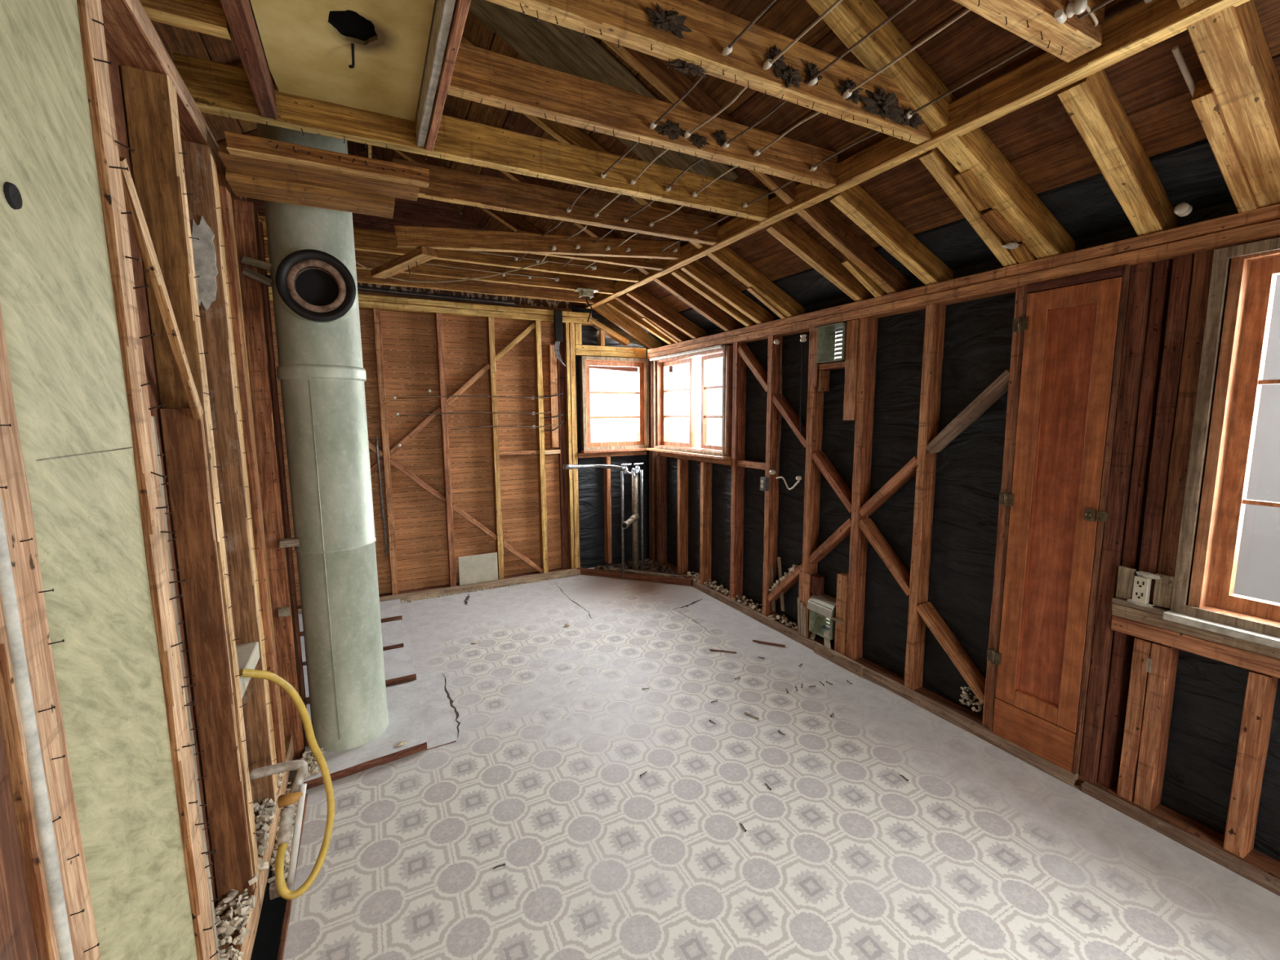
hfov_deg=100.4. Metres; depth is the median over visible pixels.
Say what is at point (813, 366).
block
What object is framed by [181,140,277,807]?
stud
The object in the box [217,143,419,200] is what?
plank
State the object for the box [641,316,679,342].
board
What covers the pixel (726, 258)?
rafter
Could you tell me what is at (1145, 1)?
insulator
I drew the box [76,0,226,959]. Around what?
stud
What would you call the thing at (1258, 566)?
window pane
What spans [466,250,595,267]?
wire
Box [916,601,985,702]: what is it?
diagonal brace
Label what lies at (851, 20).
rafter
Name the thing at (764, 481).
switch box
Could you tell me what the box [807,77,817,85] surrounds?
insulator
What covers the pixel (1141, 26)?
ceiling beam
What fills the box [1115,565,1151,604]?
outlet backing
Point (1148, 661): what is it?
splinter
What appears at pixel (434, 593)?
plate
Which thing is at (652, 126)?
insulator
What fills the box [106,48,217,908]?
wall
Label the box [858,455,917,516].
diagonal brace
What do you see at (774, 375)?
stud
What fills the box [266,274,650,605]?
wall
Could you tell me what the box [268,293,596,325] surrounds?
plate
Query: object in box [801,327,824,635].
stud
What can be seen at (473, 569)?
board
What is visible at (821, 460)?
diagonal brace
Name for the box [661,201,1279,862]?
wall
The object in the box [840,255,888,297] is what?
board
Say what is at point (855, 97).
dust clot
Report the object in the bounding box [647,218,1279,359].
plate
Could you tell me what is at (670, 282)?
rafter
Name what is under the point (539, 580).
rubble
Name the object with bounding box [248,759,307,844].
gas pipe
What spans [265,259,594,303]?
joist
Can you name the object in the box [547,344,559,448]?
stud
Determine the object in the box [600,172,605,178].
insulator
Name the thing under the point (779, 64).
dust clot
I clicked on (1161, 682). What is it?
stud
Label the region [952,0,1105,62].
joist
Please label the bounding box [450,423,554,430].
wire
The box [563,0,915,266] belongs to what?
wire
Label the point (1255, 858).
plate
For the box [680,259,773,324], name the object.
rafter
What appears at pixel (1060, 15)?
insulator
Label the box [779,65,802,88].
dust clot
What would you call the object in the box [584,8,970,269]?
wire
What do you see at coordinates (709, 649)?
wood splinter
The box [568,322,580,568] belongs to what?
stud
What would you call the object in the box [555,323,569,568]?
stud
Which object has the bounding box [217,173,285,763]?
stud
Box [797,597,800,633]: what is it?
scrap
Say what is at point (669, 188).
insulator
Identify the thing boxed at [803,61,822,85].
dust clot
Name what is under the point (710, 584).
rubble
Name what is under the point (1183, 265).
stud
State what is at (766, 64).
insulator
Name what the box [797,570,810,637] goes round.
block
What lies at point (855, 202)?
rafter
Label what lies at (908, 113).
insulator
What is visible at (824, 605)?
hood
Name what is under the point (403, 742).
lump
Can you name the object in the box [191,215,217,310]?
plaster
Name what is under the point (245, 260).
shim
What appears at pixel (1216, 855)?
plate
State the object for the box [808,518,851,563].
diagonal brace
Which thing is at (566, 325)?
stud
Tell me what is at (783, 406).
diagonal brace
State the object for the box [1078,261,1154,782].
stud
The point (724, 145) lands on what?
insulator
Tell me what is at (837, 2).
wire
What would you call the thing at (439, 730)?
sheet
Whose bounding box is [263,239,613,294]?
joist
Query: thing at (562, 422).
stub
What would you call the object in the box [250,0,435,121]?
ceiling panel
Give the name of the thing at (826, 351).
air vent
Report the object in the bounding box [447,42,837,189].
joist
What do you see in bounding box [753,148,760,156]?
insulator
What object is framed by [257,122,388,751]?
flue pipe
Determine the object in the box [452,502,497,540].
diagonal brace
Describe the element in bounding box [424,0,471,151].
board
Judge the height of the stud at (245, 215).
2.479 m
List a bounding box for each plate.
[100,0,246,200]
[136,0,218,148]
[218,734,293,959]
[268,286,591,318]
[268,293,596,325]
[297,566,582,608]
[297,568,580,613]
[576,567,692,586]
[647,203,1279,354]
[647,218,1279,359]
[651,559,1279,879]
[693,581,1078,786]
[1081,780,1279,895]
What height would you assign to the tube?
0.294 m
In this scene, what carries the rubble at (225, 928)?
on the plate at (246, 946)
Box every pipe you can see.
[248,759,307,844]
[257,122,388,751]
[562,464,623,470]
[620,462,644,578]
[621,471,639,573]
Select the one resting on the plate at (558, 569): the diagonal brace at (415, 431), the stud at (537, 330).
the stud at (537, 330)
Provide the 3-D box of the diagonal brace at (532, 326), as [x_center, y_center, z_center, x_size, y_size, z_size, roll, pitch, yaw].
[-1.153,-1.269,4.905,0.410,0.371,0.052,-4,8,-27]
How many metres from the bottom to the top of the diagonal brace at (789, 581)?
0.381 m
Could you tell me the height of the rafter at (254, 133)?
1.535 m
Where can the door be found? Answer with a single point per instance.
(1070, 332)
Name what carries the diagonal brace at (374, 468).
attached to the stud
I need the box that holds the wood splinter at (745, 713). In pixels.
[744,711,759,719]
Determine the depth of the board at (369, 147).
3.98 m
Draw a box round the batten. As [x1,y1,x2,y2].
[609,567,682,577]
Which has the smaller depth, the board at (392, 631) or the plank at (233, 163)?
the plank at (233, 163)
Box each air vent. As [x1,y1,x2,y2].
[806,593,836,648]
[816,322,847,363]
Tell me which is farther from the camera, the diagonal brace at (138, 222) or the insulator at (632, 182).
the insulator at (632, 182)
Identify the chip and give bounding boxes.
[278,606,290,617]
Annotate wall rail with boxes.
[499,449,538,455]
[544,448,560,453]
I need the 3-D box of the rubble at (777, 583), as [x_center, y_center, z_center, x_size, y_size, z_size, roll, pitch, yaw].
[1.065,0.724,3.919,0.097,0.278,0.273,-4,8,-27]
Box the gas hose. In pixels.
[239,668,334,900]
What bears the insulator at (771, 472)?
attached to the stud at (774, 375)
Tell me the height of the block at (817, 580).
0.129 m
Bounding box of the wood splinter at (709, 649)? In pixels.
[709,648,736,653]
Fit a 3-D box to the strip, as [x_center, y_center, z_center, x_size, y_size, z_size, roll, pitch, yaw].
[-0.985,1.448,1.424,0.017,0.028,1.904,-4,8,-27]
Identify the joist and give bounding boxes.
[139,0,231,39]
[173,52,768,221]
[257,214,639,282]
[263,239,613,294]
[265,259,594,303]
[391,157,717,245]
[394,225,679,259]
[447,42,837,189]
[485,0,932,144]
[515,229,663,271]
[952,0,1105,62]
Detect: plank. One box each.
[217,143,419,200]
[224,130,429,187]
[225,167,395,218]
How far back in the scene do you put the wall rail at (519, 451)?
5.01 m
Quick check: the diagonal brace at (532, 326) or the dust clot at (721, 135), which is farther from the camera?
the diagonal brace at (532, 326)
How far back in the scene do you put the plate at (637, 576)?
5.12 m
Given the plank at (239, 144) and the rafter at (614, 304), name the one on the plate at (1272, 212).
the rafter at (614, 304)
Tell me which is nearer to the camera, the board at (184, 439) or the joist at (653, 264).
the board at (184, 439)
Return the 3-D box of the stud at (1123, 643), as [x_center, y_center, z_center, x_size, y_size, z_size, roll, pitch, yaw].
[1.958,0.230,2.108,0.077,2.100,0.042,-4,8,-27]
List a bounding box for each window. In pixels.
[574,344,648,457]
[646,344,733,466]
[1111,237,1279,678]
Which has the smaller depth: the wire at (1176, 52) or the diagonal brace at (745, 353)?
the wire at (1176, 52)
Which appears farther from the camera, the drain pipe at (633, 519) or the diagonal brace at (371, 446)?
the drain pipe at (633, 519)
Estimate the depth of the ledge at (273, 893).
1.83 m
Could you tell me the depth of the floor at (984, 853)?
2.06 m
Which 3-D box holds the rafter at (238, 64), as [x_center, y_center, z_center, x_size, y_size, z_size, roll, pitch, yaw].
[-2.716,-1.608,2.445,2.670,1.534,0.052,-4,8,-27]
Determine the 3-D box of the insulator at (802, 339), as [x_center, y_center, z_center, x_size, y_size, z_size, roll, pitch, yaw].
[1.077,-0.933,3.515,0.043,0.046,0.043,-4,8,-27]
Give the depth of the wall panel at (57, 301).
0.87 m
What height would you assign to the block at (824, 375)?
0.136 m
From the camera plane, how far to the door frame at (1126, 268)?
2.14 m
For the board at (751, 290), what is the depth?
3.59 m
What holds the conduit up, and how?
attached to the stud at (376, 312)
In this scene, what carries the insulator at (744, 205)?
attached to the joist at (215, 88)
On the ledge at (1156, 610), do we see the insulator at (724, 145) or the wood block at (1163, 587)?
the wood block at (1163, 587)
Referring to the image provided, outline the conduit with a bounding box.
[375,436,388,555]
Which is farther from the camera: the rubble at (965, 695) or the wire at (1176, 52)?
the rubble at (965, 695)
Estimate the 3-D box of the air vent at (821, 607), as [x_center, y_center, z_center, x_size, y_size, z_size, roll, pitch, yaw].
[1.263,0.948,3.584,0.175,0.324,0.215,-4,8,-27]
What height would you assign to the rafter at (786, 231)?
0.478 m
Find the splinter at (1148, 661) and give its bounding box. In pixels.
[1145,657,1151,673]
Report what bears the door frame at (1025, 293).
attached to the wall at (1208, 700)
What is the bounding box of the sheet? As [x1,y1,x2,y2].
[306,619,456,764]
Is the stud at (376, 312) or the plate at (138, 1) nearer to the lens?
the plate at (138, 1)
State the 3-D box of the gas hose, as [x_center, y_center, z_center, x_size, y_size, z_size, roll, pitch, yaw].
[-1.144,0.959,1.740,0.228,0.730,0.221,-4,8,-27]
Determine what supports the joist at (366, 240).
attached to the ceiling beam
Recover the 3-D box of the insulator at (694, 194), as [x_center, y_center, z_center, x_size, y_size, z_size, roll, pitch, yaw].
[0.248,-1.370,2.578,0.022,0.022,0.080,-5,8,-30]
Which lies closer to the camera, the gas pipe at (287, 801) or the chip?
the gas pipe at (287, 801)
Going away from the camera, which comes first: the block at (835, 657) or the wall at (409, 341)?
the block at (835, 657)
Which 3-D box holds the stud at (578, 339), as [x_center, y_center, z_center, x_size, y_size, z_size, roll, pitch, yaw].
[-0.610,-1.406,5.160,0.066,0.199,0.087,-4,8,-27]
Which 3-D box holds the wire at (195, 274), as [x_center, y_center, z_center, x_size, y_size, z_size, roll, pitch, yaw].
[-1.361,-0.748,1.568,0.025,0.453,0.233,-4,8,-27]
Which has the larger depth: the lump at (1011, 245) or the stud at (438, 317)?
the stud at (438, 317)
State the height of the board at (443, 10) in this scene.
0.135 m
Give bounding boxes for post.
[648,359,659,559]
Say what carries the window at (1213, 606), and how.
in the wall at (1208, 700)
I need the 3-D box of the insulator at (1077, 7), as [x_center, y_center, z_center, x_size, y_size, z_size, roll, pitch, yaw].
[1.139,-1.235,1.392,0.036,0.040,0.042,-4,8,-27]
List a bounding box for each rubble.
[213,772,283,959]
[266,781,297,883]
[300,747,324,777]
[400,577,560,603]
[594,558,684,577]
[686,571,797,630]
[768,564,796,591]
[959,686,983,711]
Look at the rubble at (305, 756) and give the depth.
2.39 m
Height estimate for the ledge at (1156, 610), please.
0.020 m
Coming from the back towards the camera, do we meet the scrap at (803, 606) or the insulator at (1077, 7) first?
the scrap at (803, 606)
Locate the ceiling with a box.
[151,0,1279,342]
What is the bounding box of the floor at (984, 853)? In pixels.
[283,559,1279,959]
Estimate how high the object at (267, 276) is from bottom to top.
0.039 m
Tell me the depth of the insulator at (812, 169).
2.28 m
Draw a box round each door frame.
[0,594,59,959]
[988,284,1029,731]
[1071,264,1131,774]
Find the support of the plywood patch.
attached to the ceiling
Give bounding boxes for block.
[235,641,259,698]
[370,245,437,279]
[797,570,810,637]
[808,327,817,386]
[809,573,824,595]
[813,641,862,677]
[817,369,830,391]
[818,360,845,369]
[834,572,848,655]
[843,319,859,420]
[1152,573,1174,608]
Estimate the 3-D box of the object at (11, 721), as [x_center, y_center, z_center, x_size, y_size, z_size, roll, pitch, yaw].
[-0.736,0.438,0.570,0.087,2.204,0.184,-4,8,-27]
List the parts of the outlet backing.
wall outlet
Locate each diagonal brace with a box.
[119,155,203,420]
[368,440,382,457]
[370,457,383,475]
[389,406,440,456]
[390,457,445,502]
[446,363,489,404]
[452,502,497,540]
[495,322,535,362]
[502,539,542,573]
[737,345,767,391]
[767,563,802,601]
[772,394,806,448]
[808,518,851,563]
[812,451,852,512]
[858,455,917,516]
[858,518,910,595]
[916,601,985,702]
[926,369,1009,453]
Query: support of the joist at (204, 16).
on the plate at (138, 1)
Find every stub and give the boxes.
[543,392,563,396]
[543,413,564,417]
[544,420,564,431]
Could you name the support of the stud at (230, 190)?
on the plate at (246, 946)
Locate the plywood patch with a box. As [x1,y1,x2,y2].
[468,0,739,181]
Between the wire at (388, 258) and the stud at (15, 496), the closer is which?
the stud at (15, 496)
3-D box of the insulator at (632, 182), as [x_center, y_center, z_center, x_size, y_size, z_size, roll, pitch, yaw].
[-0.043,-1.348,2.431,0.022,0.023,0.081,-4,8,-25]
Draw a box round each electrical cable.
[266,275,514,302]
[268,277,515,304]
[357,288,515,305]
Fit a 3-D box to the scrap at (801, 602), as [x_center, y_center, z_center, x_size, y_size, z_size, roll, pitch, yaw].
[1.121,0.961,3.695,0.009,0.231,0.044,-3,8,-22]
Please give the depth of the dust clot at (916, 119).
1.90 m
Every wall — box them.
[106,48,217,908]
[245,150,672,375]
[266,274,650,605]
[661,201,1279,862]
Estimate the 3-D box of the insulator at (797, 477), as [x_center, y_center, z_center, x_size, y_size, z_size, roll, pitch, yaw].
[1.075,-0.012,3.615,0.030,0.029,0.029,-4,8,-27]
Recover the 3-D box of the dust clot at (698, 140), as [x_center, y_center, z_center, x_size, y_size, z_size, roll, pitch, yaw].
[0.229,-1.294,2.037,0.090,0.053,0.029,-5,8,-31]
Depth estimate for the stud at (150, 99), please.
1.42 m
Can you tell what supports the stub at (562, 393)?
attached to the stud at (537, 330)
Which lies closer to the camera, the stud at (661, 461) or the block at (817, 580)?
the block at (817, 580)
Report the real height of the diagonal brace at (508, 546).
0.374 m
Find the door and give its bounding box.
[986,276,1122,772]
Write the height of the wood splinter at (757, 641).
0.009 m
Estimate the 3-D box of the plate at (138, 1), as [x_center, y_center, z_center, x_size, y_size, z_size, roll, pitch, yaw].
[-0.674,-0.986,0.172,0.082,0.059,4.733,-4,8,-27]
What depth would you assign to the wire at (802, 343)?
3.57 m
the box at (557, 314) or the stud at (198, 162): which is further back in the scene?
the box at (557, 314)
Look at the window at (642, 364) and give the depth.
5.36 m
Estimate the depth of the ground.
1.99 m
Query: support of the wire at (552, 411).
attached to the stud at (537, 330)
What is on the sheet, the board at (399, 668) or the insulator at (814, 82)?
the board at (399, 668)
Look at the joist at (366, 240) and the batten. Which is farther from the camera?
the batten
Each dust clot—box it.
[644,2,691,39]
[654,120,689,140]
[666,58,709,77]
[690,132,709,148]
[711,129,727,146]
[764,44,786,79]
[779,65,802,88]
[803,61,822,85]
[837,79,864,103]
[860,88,905,124]
[901,106,924,129]
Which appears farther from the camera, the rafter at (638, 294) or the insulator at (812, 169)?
the rafter at (638, 294)
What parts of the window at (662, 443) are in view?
sash, window header, sill, window rail, sash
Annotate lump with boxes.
[394,740,408,746]
[1001,242,1019,248]
[1127,599,1154,608]
[1136,571,1159,579]
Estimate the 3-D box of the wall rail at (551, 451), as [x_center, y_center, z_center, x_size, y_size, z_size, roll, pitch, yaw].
[-0.858,-0.275,5.180,0.157,0.042,0.061,-4,8,-27]
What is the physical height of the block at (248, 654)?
0.067 m
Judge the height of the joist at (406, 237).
0.243 m
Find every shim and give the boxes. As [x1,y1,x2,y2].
[240,255,271,271]
[241,266,273,286]
[279,537,300,547]
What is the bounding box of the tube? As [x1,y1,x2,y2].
[286,782,306,891]
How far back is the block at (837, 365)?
3.35 m
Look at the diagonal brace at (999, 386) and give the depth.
2.61 m
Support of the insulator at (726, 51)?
attached to the joist at (624, 23)
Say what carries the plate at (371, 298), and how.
on the plate at (369, 305)
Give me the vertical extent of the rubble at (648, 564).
0.103 m
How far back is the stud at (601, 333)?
5.25 m
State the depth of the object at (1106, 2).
1.80 m
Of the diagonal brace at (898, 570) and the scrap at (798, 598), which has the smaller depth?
the diagonal brace at (898, 570)
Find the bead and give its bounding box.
[0,497,74,959]
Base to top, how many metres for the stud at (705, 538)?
1.118 m
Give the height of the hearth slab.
0.038 m
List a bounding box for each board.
[159,408,254,902]
[219,0,277,119]
[297,599,402,635]
[300,619,404,666]
[302,646,416,703]
[366,144,372,158]
[415,0,455,146]
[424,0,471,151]
[457,552,497,585]
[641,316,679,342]
[746,286,786,319]
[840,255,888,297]
[1191,78,1259,213]
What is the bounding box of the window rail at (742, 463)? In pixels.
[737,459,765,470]
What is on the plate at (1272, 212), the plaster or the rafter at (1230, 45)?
the rafter at (1230, 45)
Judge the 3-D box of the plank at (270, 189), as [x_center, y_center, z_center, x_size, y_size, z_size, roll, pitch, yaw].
[-1.253,-1.108,2.068,0.544,0.052,0.166,-4,8,-27]
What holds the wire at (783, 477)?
hanging from the insulator at (797, 477)
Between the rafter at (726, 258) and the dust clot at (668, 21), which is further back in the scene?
the rafter at (726, 258)
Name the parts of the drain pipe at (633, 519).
drain arm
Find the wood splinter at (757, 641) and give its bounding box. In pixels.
[752,640,785,645]
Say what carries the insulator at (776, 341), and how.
attached to the stud at (774, 375)
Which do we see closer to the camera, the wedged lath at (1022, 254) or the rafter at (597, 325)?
the wedged lath at (1022, 254)
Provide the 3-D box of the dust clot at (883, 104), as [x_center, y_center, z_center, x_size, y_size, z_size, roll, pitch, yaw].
[0.834,-1.296,1.835,0.229,0.092,0.051,-4,8,-27]
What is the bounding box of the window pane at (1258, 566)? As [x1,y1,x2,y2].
[1233,275,1279,603]
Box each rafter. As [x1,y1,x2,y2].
[217,129,257,145]
[227,60,244,68]
[393,149,692,342]
[442,107,740,331]
[460,35,804,317]
[585,302,661,348]
[588,317,629,346]
[600,38,910,293]
[605,298,675,344]
[626,286,706,338]
[671,266,757,326]
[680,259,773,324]
[765,217,875,302]
[805,0,1075,259]
[829,184,953,284]
[918,146,1031,266]
[1057,69,1177,236]
[1176,0,1279,208]
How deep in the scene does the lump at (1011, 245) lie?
2.26 m
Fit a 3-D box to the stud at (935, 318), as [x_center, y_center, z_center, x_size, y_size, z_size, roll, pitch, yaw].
[1.542,0.134,2.895,0.097,2.098,0.052,-4,8,-27]
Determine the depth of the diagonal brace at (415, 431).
4.58 m
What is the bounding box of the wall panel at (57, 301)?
[0,0,197,959]
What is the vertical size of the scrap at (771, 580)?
0.345 m
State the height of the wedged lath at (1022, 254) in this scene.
0.066 m
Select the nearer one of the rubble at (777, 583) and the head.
the head
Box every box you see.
[553,310,565,366]
[573,288,599,322]
[760,476,768,491]
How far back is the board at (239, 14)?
1.50 m
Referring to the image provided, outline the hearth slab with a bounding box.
[303,681,426,790]
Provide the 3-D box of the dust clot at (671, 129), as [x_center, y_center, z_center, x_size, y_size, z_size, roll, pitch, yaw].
[0.122,-1.300,1.982,0.159,0.068,0.026,-4,8,-27]
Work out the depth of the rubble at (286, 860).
1.91 m
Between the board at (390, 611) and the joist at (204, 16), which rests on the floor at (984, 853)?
the board at (390, 611)
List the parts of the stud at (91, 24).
shim strip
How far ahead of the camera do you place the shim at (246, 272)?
2.21 m
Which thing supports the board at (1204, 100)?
on the plate at (1272, 212)
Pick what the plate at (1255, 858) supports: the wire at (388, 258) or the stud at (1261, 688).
the stud at (1261, 688)
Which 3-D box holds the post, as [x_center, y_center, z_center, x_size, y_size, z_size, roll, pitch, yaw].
[0.153,-0.197,5.599,0.097,2.098,0.087,-4,8,-27]
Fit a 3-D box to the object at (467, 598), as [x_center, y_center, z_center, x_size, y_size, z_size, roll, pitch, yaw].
[-1.505,1.038,4.637,0.047,0.001,0.308,-2,7,-11]
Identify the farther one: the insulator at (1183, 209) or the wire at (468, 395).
the wire at (468, 395)
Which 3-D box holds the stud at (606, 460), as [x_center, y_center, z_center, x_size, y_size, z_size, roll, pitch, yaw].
[-0.335,0.311,5.515,0.047,1.119,0.092,-4,8,-27]
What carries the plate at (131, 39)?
on the stud at (150, 99)
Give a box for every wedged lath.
[954,168,995,210]
[981,208,1022,244]
[1009,243,1035,263]
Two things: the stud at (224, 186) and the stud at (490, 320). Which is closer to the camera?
the stud at (224, 186)
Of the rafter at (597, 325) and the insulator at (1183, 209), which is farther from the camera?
the rafter at (597, 325)
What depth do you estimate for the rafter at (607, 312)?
5.23 m
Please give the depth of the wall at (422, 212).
4.52 m
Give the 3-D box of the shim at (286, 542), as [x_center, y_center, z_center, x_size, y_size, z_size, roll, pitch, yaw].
[-1.559,0.279,2.376,0.078,0.037,0.039,-4,8,-27]
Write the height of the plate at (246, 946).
0.102 m
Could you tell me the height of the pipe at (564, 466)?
0.058 m
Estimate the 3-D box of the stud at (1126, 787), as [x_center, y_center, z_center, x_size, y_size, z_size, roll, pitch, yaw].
[1.988,0.948,2.127,0.097,0.667,0.052,-4,8,-27]
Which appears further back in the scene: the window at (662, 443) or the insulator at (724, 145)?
the window at (662, 443)
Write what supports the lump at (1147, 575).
on the outlet backing
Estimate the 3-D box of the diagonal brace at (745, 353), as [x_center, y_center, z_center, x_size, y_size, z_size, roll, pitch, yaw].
[0.887,-0.850,4.055,0.087,0.372,0.389,-4,8,-27]
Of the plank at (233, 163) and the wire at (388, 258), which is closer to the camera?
the plank at (233, 163)
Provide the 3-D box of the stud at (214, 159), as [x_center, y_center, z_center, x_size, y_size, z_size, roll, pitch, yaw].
[-1.480,0.066,1.942,0.089,2.349,0.057,-4,8,-27]
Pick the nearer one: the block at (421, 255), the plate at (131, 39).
the plate at (131, 39)
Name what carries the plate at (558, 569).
on the floor at (984, 853)
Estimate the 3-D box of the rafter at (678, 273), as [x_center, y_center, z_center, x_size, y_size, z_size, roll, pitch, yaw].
[0.586,-1.343,3.930,0.758,0.480,0.058,-3,8,-20]
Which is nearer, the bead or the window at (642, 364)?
the bead
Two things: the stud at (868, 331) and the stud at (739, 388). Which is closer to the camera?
the stud at (868, 331)
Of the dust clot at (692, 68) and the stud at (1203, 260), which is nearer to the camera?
the dust clot at (692, 68)
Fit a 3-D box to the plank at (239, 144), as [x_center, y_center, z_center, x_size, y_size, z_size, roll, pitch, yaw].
[-1.063,-1.114,1.859,0.614,0.052,0.078,-4,8,-27]
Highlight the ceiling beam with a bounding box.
[585,0,1249,308]
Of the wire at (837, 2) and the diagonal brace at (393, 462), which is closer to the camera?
the wire at (837, 2)
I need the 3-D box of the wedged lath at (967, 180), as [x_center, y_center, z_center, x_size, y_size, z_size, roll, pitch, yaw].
[1.329,-1.149,2.117,0.188,0.111,0.062,-4,8,-28]
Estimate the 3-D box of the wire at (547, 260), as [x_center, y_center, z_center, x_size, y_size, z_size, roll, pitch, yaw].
[-1.285,-1.411,3.594,1.317,0.129,0.249,-2,7,-9]
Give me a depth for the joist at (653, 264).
3.61 m
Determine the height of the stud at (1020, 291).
2.100 m
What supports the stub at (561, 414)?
attached to the stud at (537, 330)
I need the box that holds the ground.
[250,817,286,959]
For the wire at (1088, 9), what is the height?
0.088 m
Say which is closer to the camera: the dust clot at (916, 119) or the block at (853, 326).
the dust clot at (916, 119)
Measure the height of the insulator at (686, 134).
0.022 m
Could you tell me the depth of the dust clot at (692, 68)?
1.55 m
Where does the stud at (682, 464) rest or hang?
on the plate at (1255, 858)
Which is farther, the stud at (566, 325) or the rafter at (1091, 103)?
the stud at (566, 325)
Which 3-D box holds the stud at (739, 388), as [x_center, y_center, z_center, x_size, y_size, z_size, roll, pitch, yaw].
[0.798,-0.044,4.343,0.097,2.099,0.057,-4,8,-27]
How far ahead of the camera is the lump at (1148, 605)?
2.03 m
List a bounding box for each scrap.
[769,566,775,611]
[777,556,784,611]
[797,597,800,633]
[800,601,803,635]
[802,605,806,636]
[831,616,844,623]
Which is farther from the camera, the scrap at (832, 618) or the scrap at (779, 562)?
the scrap at (779, 562)
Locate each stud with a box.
[0,303,101,959]
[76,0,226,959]
[120,65,259,888]
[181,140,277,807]
[213,155,278,786]
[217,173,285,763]
[230,190,285,752]
[231,199,308,759]
[373,308,399,595]
[435,312,456,586]
[486,316,504,579]
[533,320,548,573]
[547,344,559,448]
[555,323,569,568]
[563,322,574,568]
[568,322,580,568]
[574,324,582,345]
[597,324,604,346]
[603,456,612,564]
[656,455,666,563]
[677,458,688,573]
[699,462,712,584]
[729,342,746,599]
[762,335,782,617]
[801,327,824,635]
[844,316,878,659]
[903,303,946,689]
[982,286,1023,728]
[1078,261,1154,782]
[1097,258,1173,787]
[1116,636,1154,801]
[1133,642,1179,811]
[1138,253,1194,602]
[1156,248,1216,576]
[1222,670,1278,857]
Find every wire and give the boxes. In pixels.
[195,274,198,299]
[355,260,547,282]
[387,257,557,279]
[396,395,549,398]
[397,410,554,416]
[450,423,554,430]
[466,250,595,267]
[518,0,776,261]
[541,0,842,262]
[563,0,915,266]
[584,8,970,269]
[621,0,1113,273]
[775,476,799,489]
[800,342,805,454]
[1085,4,1097,26]
[1171,45,1195,96]
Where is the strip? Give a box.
[277,793,307,959]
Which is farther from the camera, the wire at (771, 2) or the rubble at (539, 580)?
the rubble at (539, 580)
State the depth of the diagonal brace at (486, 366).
4.74 m
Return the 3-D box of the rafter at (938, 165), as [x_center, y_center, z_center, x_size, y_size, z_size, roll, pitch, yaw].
[1.445,-1.139,2.260,0.752,0.478,0.062,-4,8,-27]
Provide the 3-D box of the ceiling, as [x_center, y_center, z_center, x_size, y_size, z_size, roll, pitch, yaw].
[-0.450,-1.502,1.123,5.600,1.592,7.520,-4,8,-27]
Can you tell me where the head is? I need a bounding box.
[1026,266,1124,293]
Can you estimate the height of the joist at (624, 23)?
0.170 m
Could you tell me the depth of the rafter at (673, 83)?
2.60 m
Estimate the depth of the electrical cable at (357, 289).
4.47 m
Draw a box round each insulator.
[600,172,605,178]
[630,178,635,184]
[648,120,657,129]
[665,186,671,191]
[684,129,690,137]
[691,191,697,197]
[721,44,732,55]
[721,141,729,148]
[742,202,748,208]
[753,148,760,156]
[762,58,772,70]
[769,469,775,475]
[773,338,780,344]
[795,475,801,480]
[800,334,806,342]
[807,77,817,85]
[809,164,817,171]
[842,88,852,98]
[905,111,911,119]
[1053,8,1066,23]
[1065,0,1087,17]
[1143,0,1152,4]
[1173,202,1192,216]
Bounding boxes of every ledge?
[269,805,297,899]
[1111,596,1169,615]
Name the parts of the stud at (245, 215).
post strip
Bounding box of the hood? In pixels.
[806,593,836,618]
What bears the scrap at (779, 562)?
in the rubble at (777, 583)
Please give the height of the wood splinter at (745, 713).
0.009 m
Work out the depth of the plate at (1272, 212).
2.26 m
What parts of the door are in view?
moulding, panel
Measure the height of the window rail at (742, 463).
0.051 m
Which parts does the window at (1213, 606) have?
window rail, window rail, sill, sash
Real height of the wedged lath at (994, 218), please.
0.112 m
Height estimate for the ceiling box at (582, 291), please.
0.253 m
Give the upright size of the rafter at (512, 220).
1.481 m
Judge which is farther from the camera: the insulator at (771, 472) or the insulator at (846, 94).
the insulator at (771, 472)
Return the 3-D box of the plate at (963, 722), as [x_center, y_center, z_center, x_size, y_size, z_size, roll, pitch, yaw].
[1.181,1.121,3.599,0.032,0.057,2.994,-4,8,-27]
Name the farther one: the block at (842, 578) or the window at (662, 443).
the window at (662, 443)

